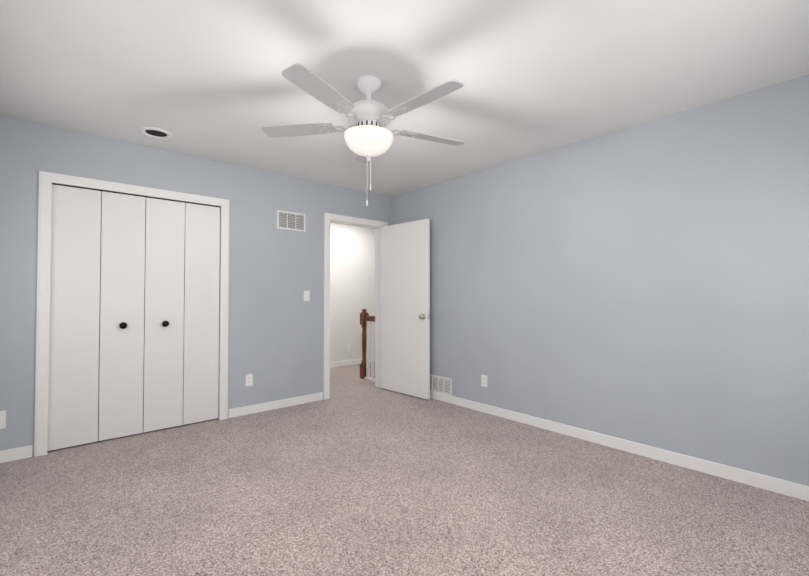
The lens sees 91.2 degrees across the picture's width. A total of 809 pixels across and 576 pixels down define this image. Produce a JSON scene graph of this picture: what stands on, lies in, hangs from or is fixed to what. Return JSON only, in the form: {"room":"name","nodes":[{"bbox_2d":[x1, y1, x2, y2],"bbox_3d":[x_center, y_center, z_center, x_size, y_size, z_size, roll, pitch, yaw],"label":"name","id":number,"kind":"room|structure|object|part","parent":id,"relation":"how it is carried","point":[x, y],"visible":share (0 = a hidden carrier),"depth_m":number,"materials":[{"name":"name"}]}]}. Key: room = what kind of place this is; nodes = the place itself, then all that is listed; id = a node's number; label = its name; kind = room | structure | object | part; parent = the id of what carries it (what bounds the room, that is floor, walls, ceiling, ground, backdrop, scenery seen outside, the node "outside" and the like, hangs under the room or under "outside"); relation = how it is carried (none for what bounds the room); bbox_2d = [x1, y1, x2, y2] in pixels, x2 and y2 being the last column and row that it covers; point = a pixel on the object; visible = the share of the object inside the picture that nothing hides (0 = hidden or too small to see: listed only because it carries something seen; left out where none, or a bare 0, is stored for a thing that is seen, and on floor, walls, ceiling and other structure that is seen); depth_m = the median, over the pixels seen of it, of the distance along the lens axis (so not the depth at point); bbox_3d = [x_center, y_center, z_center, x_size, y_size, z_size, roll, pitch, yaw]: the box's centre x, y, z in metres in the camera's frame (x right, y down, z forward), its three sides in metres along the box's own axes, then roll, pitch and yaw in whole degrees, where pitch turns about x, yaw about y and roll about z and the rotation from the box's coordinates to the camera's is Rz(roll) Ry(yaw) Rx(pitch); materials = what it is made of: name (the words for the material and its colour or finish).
{"room":"empty bedroom","nodes":[
{"label":"empty bedroom","id":0,"kind":"room"},
{"bbox_2d":[0,115,389,456],"bbox_3d":[-1.037,0.034,4.444,5.790,2.440,0.120,1,-1,-41],"label":"wall","id":1,"kind":"structure","parent":0,"point":[275,334],"depth_m":3.83,"materials":[{"name":"blue paint"}]},
{"bbox_2d":[0,410,5,428],"bbox_3d":[-2.831,0.923,2.757,0.078,0.122,0.016,1,-1,-41],"label":"outlet plate","id":2,"kind":"object","parent":1,"relation":"attached to","point":[2,419],"visible":1,"depth_m":2.77,"materials":[{"name":"white plastic"}]},
{"bbox_2d":[0,445,32,462],"bbox_3d":[-2.875,1.179,2.715,0.474,0.085,0.017,1,-1,-41],"label":"baseboard","id":3,"kind":"structure","parent":1,"relation":"attached to","point":[19,453],"depth_m":2.81,"materials":[{"name":"white paint"}]},
{"bbox_2d":[34,171,228,456],"bbox_3d":[-2.224,0.191,3.382,1.342,2.087,0.143,1,-1,-41],"label":"trim","id":4,"kind":"structure","parent":1,"relation":"attached to","point":[47,180],"depth_m":2.94,"materials":[{"name":"white paint"}]},
{"bbox_2d":[48,183,219,450],"bbox_3d":[-2.202,0.218,3.356,1.200,2.007,0.074,1,-1,-41],"label":"bifold closet doors","id":5,"kind":"structure","parent":1,"relation":"in","point":[161,331],"depth_m":3.29,"materials":[{"name":"white paint"}]},
{"bbox_2d":[245,374,252,385],"bbox_3d":[-1.531,0.909,3.907,0.070,0.115,0.009,1,-1,-41],"label":"outlet","id":6,"kind":"object","parent":1,"relation":"attached to","point":[249,379],"visible":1,"depth_m":3.91,"materials":[{"name":"white plastic"}]},
{"bbox_2d":[228,392,322,417],"bbox_3d":[-1.296,1.205,4.107,1.015,0.085,0.013,1,-1,-41],"label":"baseboard","id":7,"kind":"structure","parent":1,"relation":"attached to","point":[246,410],"depth_m":4.06,"materials":[{"name":"white paint"}]},
{"bbox_2d":[277,210,305,231],"bbox_3d":[-1.204,-0.713,4.224,0.320,0.190,0.010,1,-1,-41],"label":"air vent","id":8,"kind":"object","parent":1,"relation":"in","point":[286,220],"visible":1,"depth_m":4.22,"materials":[{"name":"white metal"}]},
{"bbox_2d":[304,291,309,300],"bbox_3d":[-1.065,0.086,4.327,0.070,0.115,0.018,1,-1,-41],"label":"switch plate","id":9,"kind":"object","parent":1,"relation":"attached to","point":[306,295],"visible":1,"depth_m":4.33,"materials":[{"name":"white plastic"}]},
{"bbox_2d":[323,213,387,399],"bbox_3d":[-0.603,0.207,4.821,0.927,2.107,0.160,1,-1,-41],"label":"door frame","id":10,"kind":"structure","parent":1,"relation":"attached to","point":[329,218],"depth_m":4.67,"materials":[{"name":"white paint"}]},
{"bbox_2d":[381,219,429,399],"bbox_3d":[-0.006,0.236,4.713,0.157,2.020,0.792,1,-1,-45],"label":"entry door","id":11,"kind":"structure","parent":10,"relation":"attached to","point":[405,308],"depth_m":4.66,"materials":[{"name":"white paint"}]},
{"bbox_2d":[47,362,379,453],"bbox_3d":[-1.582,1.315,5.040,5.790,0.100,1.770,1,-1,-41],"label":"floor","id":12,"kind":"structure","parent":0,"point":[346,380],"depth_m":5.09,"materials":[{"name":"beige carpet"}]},
{"bbox_2d":[360,309,374,381],"bbox_3d":[-0.418,0.781,5.431,0.106,0.982,0.563,1,-1,-41],"label":"stair railing","id":13,"kind":"object","parent":12,"relation":"on","point":[365,318],"visible":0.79,"depth_m":5.53,"materials":[{"name":"brown wood"}]},
{"bbox_2d":[330,223,374,362],"bbox_3d":[-1.208,0.071,6.492,3.340,2.440,0.120,1,-1,-41],"label":"wall","id":14,"kind":"structure","parent":0,"point":[352,272],"depth_m":6.67,"materials":[{"name":"white paint"}]},
{"bbox_2d":[330,357,374,367],"bbox_3d":[-1.164,1.248,6.420,3.100,0.085,0.013,1,-1,-41],"label":"baseboard","id":15,"kind":"structure","parent":14,"relation":"attached to","point":[357,361],"depth_m":6.59,"materials":[{"name":"white paint"}]},
{"bbox_2d":[0,388,808,575],"bbox_3d":[-0.142,1.261,2.118,4.090,0.100,4.520,1,-1,-41],"label":"floor","id":16,"kind":"structure","parent":0,"point":[381,482],"depth_m":2.21,"materials":[{"name":"beige carpet"}]},
{"bbox_2d":[0,0,808,196],"bbox_3d":[-0.162,-1.278,2.188,4.090,0.100,4.580,1,-1,-41],"label":"ceiling","id":17,"kind":"structure","parent":0,"point":[205,79],"depth_m":2.21,"materials":[{"name":"white paint"}]},
{"bbox_2d":[140,127,171,138],"bbox_3d":[-1.936,-1.205,3.089,0.216,0.012,0.216,1,-1,-41],"label":"recessed light","id":18,"kind":"object","parent":17,"relation":"in","point":[156,133],"visible":1,"depth_m":3.08,"materials":[{"name":"white metal"}]},
{"bbox_2d":[262,64,464,205],"bbox_3d":[-0.175,-0.856,2.324,1.282,0.740,1.246,1,-1,-41],"label":"ceiling fan","id":19,"kind":"object","parent":17,"relation":"hanging from","point":[367,137],"visible":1,"depth_m":2.25,"materials":[{"name":"white metal"}]},
{"bbox_3d":[-0.211,-0.847,2.349,0.292,0.112,0.292,1,-1,-41],"label":"lamp shade","id":20,"kind":"part","parent":19,"relation":"part of","materials":[{"name":"white glass"}]},
{"bbox_2d":[390,75,808,485],"bbox_3d":[1.348,0.015,3.453,0.120,2.440,4.520,1,-1,-41],"label":"wall","id":21,"kind":"structure","parent":0,"point":[646,283],"depth_m":2.88,"materials":[{"name":"blue paint"}]},
{"bbox_2d":[430,374,451,395],"bbox_3d":[0.377,1.079,4.438,0.010,0.185,0.400,1,-1,-41],"label":"air vent","id":22,"kind":"object","parent":21,"relation":"in","point":[440,384],"visible":0.75,"depth_m":4.40,"materials":[{"name":"white metal"}]},
{"bbox_2d":[481,375,486,386],"bbox_3d":[0.797,0.930,3.964,0.009,0.115,0.070,1,-1,-41],"label":"outlet","id":23,"kind":"object","parent":21,"relation":"attached to","point":[483,380],"visible":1,"depth_m":3.96,"materials":[{"name":"white plastic"}]},
{"bbox_2d":[430,391,808,501],"bbox_3d":[1.252,1.192,3.427,0.030,0.085,4.400,1,-1,-41],"label":"baseboard","id":24,"kind":"structure","parent":21,"relation":"attached to","point":[783,487],"depth_m":2.84,"materials":[{"name":"white paint"}]}
]}

